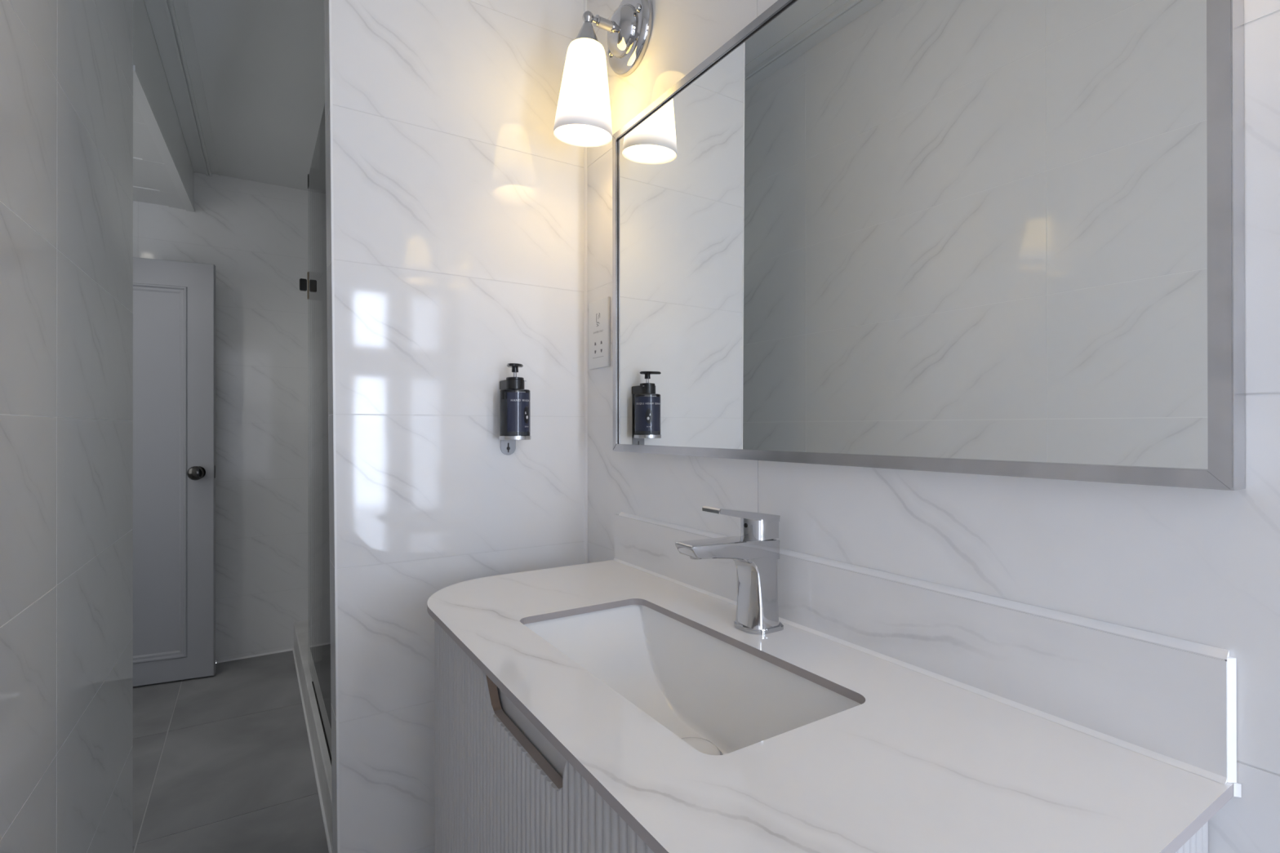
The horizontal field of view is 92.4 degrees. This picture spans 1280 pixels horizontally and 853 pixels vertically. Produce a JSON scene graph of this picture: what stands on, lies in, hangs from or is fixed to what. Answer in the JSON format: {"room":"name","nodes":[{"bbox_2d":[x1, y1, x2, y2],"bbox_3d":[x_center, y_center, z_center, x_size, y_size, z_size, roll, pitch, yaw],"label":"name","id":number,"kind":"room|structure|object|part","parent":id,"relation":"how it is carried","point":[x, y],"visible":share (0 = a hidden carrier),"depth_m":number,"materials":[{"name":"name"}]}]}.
{"room":"bathroom","nodes":[
{"label":"bathroom","id":0,"kind":"room"},
{"bbox_2d":[0,0,193,852],"bbox_3d":[-1.058,-0.047,1.010,0.120,2.500,4.790,0,0,-31],"label":"wall","id":1,"kind":"structure","parent":0,"point":[66,66],"depth_m":1.16,"materials":[{"name":"white tile"}]},
{"bbox_2d":[133,64,195,212],"bbox_3d":[-1.839,-1.044,2.393,0.034,0.109,1.615,0,0,-31],"label":"trim","id":2,"kind":"structure","parent":1,"relation":"attached to","point":[140,96],"depth_m":2.16,"materials":[{"name":"white plastic"}]},
{"bbox_2d":[132,257,215,686],"bbox_3d":[-2.397,0.209,2.788,0.772,1.982,0.109,0,0,-24],"label":"door","id":3,"kind":"structure","parent":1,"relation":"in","point":[174,313],"depth_m":2.90,"materials":[{"name":"grey paint"}]},
{"bbox_3d":[-2.096,0.220,2.901,0.066,0.066,0.069,0,0,-24],"label":"knob","id":4,"kind":"part","parent":3,"relation":"part of","materials":[{"name":"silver metal"}]},
{"bbox_3d":[-2.061,0.220,2.977,0.002,0.060,0.024,0,0,-24],"label":"latch plate","id":5,"kind":"part","parent":3,"relation":"part of","materials":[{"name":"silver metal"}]},
{"bbox_2d":[143,0,220,176],"bbox_3d":[-0.987,-1.289,1.115,0.109,0.016,4.692,0,0,-31],"label":"trim","id":6,"kind":"structure","parent":1,"relation":"attached to","point":[162,14],"depth_m":2.25,"materials":[{"name":"white paint"}]},
{"bbox_2d":[133,121,177,205],"bbox_3d":[-2.259,-1.056,2.128,0.987,0.113,1.618,0,0,-32],"label":"ceiling","id":7,"kind":"structure","parent":0,"point":[145,189],"depth_m":2.73,"materials":[{"name":"white paint"}]},
{"bbox_2d":[133,171,308,662],"bbox_3d":[-2.052,-0.042,3.284,2.570,2.500,0.120,0,0,-32],"label":"wall","id":8,"kind":"structure","parent":0,"point":[255,234],"depth_m":3.23,"materials":[{"name":"white tile"}]},
{"bbox_2d":[216,648,292,663],"bbox_3d":[-2.017,1.204,3.227,0.346,0.008,0.008,0,0,-32],"label":"baseboard","id":9,"kind":"structure","parent":8,"relation":"attached to","point":[288,650],"depth_m":3.22,"materials":[{"name":"white"}]},
{"bbox_2d":[132,650,328,852],"bbox_3d":[-0.731,1.263,1.188,2.570,0.120,4.830,0,0,-32],"label":"floor","id":10,"kind":"structure","parent":0,"point":[223,762],"depth_m":2.19,"materials":[{"name":"grey tile"}]},
{"bbox_2d":[292,620,332,852],"bbox_3d":[-1.205,1.131,2.335,0.089,0.150,2.382,0,0,-32],"label":"shower curb","id":11,"kind":"object","parent":10,"relation":"on","point":[321,757],"visible":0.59,"depth_m":2.23,"materials":[{"name":"stone"}]},
{"bbox_2d":[299,104,331,759],"bbox_3d":[-0.798,-0.036,2.194,0.638,2.182,1.702,0,0,-32],"label":"shower door","id":12,"kind":"structure","parent":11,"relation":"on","point":[315,285],"depth_m":2.28,"materials":[{"name":"clear glass"}]},
{"bbox_2d":[434,620,1208,852],"bbox_3d":[0.037,0.753,0.814,0.424,0.898,0.983,0,0,-32],"label":"vanity cabinet","id":13,"kind":"object","parent":10,"relation":"on","point":[501,786],"visible":0.48,"depth_m":0.76,"materials":[{"name":"grey paint"}]},
{"bbox_3d":[-0.077,0.702,0.615,0.011,0.795,0.478,0,0,-32],"label":"drawer","id":14,"kind":"part","parent":13,"relation":"part of","materials":[{"name":"grey paint"}]},
{"bbox_2d":[426,511,1241,852],"bbox_3d":[0.033,0.244,0.811,0.440,0.118,1.013,0,0,-32],"label":"countertop","id":15,"kind":"structure","parent":13,"relation":"on","point":[982,723],"depth_m":0.57,"materials":[{"name":"stone"}]},
{"bbox_2d":[524,604,860,755],"bbox_3d":[0.030,0.375,0.795,0.278,0.141,0.526,0,0,-32],"label":"basin","id":16,"kind":"object","parent":15,"relation":"in","point":[718,697],"visible":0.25,"depth_m":0.90,"materials":[{"name":"white ceramic"}]},
{"bbox_2d":[675,506,783,634],"bbox_3d":[0.127,0.202,0.868,0.163,0.180,0.062,0,0,-32],"label":"faucet","id":17,"kind":"object","parent":15,"relation":"on","point":[755,553],"visible":1,"depth_m":0.87,"materials":[{"name":"silver metal"}]},
{"bbox_3d":[0.125,0.175,0.867,0.158,0.035,0.046,0,0,-32],"label":"spout","id":18,"kind":"part","parent":17,"relation":"part of","materials":[{"name":"silver metal"}]},
{"bbox_3d":[0.145,0.126,0.880,0.114,0.011,0.044,11,-6,-32],"label":"lever","id":19,"kind":"part","parent":17,"relation":"part of","materials":[{"name":"silver metal"}]},
{"bbox_2d":[173,0,324,191],"bbox_3d":[-0.359,-1.347,1.470,2.000,0.100,5.020,0,0,-32],"label":"ceiling","id":20,"kind":"structure","parent":0,"point":[262,62],"depth_m":2.30,"materials":[{"name":"white paint"}]},
{"bbox_2d":[324,0,587,852],"bbox_3d":[-0.131,-0.047,1.540,1.181,2.500,0.112,0,0,-32],"label":"wall","id":21,"kind":"structure","parent":0,"point":[456,211],"depth_m":1.28,"materials":[{"name":"white tile"}]},
{"bbox_3d":[-0.593,-0.047,1.190,0.027,2.500,0.004,0,0,-32],"label":"edge trim","id":22,"kind":"part","parent":21,"relation":"part of","materials":[{"name":"white metal"}]},
{"bbox_2d":[498,363,530,454],"bbox_3d":[-0.275,-0.036,1.343,0.068,0.200,0.078,0,0,-32],"label":"soap dispenser","id":23,"kind":"object","parent":21,"relation":"attached to","point":[514,407],"visible":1,"depth_m":1.32,"materials":[{"name":"black plastic"}]},
{"bbox_3d":[-0.278,-0.091,1.348,0.041,0.020,0.062,0,0,-32],"label":"collar arm","id":24,"kind":"part","parent":23,"relation":"part of","materials":[{"name":"black plastic"}]},
{"bbox_2d":[498,435,530,439],"bbox_3d":[-0.272,0.025,1.339,0.068,0.008,0.068,0,0,-32],"label":"holder","id":25,"kind":"object","parent":23,"relation":"on","point":[501,437],"depth_m":1.31,"materials":[{"name":"metal"}]},
{"bbox_2d":[499,389,530,435],"bbox_3d":[-0.272,-0.033,1.339,0.065,0.110,0.065,0,0,-32],"label":"bottle","id":26,"kind":"object","parent":23,"relation":"on","point":[514,407],"depth_m":1.31,"materials":[{"name":"black plastic"}]},
{"bbox_2d":[586,0,1279,852],"bbox_3d":[0.508,-0.050,0.583,0.120,2.500,2.200,0,0,-32],"label":"wall","id":27,"kind":"structure","parent":0,"point":[1195,565],"depth_m":0.61,"materials":[{"name":"white tile"}]},
{"bbox_2d":[588,296,610,369],"bbox_3d":[-0.094,-0.214,1.418,0.007,0.157,0.093,0,0,-32],"label":"socket","id":28,"kind":"object","parent":27,"relation":"attached to","point":[599,311],"visible":1,"depth_m":1.41,"materials":[{"name":"white plastic"}]},
{"bbox_2d":[553,0,653,146],"bbox_3d":[-0.087,-0.750,1.257,0.167,0.317,0.163,0,0,-32],"label":"wall sconce","id":29,"kind":"object","parent":27,"relation":"attached to","point":[583,118],"visible":1,"depth_m":1.23,"materials":[{"name":"white glass"}]},
{"bbox_3d":[-0.113,-0.686,1.255,0.122,0.178,0.122,0,6,-32],"label":"lamp shade","id":30,"kind":"part","parent":29,"relation":"part of","materials":[{"name":"white glass"}]},
{"bbox_3d":[-0.078,-0.829,1.261,0.052,0.022,0.022,0,0,-32],"label":"arm","id":31,"kind":"part","parent":29,"relation":"part of","materials":[{"name":"silver metal"}]},
{"bbox_2d":[613,514,1226,777],"bbox_3d":[0.214,0.242,0.929,0.007,0.100,1.005,0,0,-32],"label":"backsplash","id":32,"kind":"structure","parent":27,"relation":"attached to","point":[1166,700],"depth_m":0.65,"materials":[{"name":"stone"}]},
{"bbox_2d":[612,0,1245,490],"bbox_3d":[0.215,-0.287,0.906,0.029,0.677,0.983,0,0,-32],"label":"wall mirror","id":33,"kind":"object","parent":27,"relation":"attached to","point":[997,237],"visible":1,"depth_m":0.69,"materials":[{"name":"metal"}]}
]}

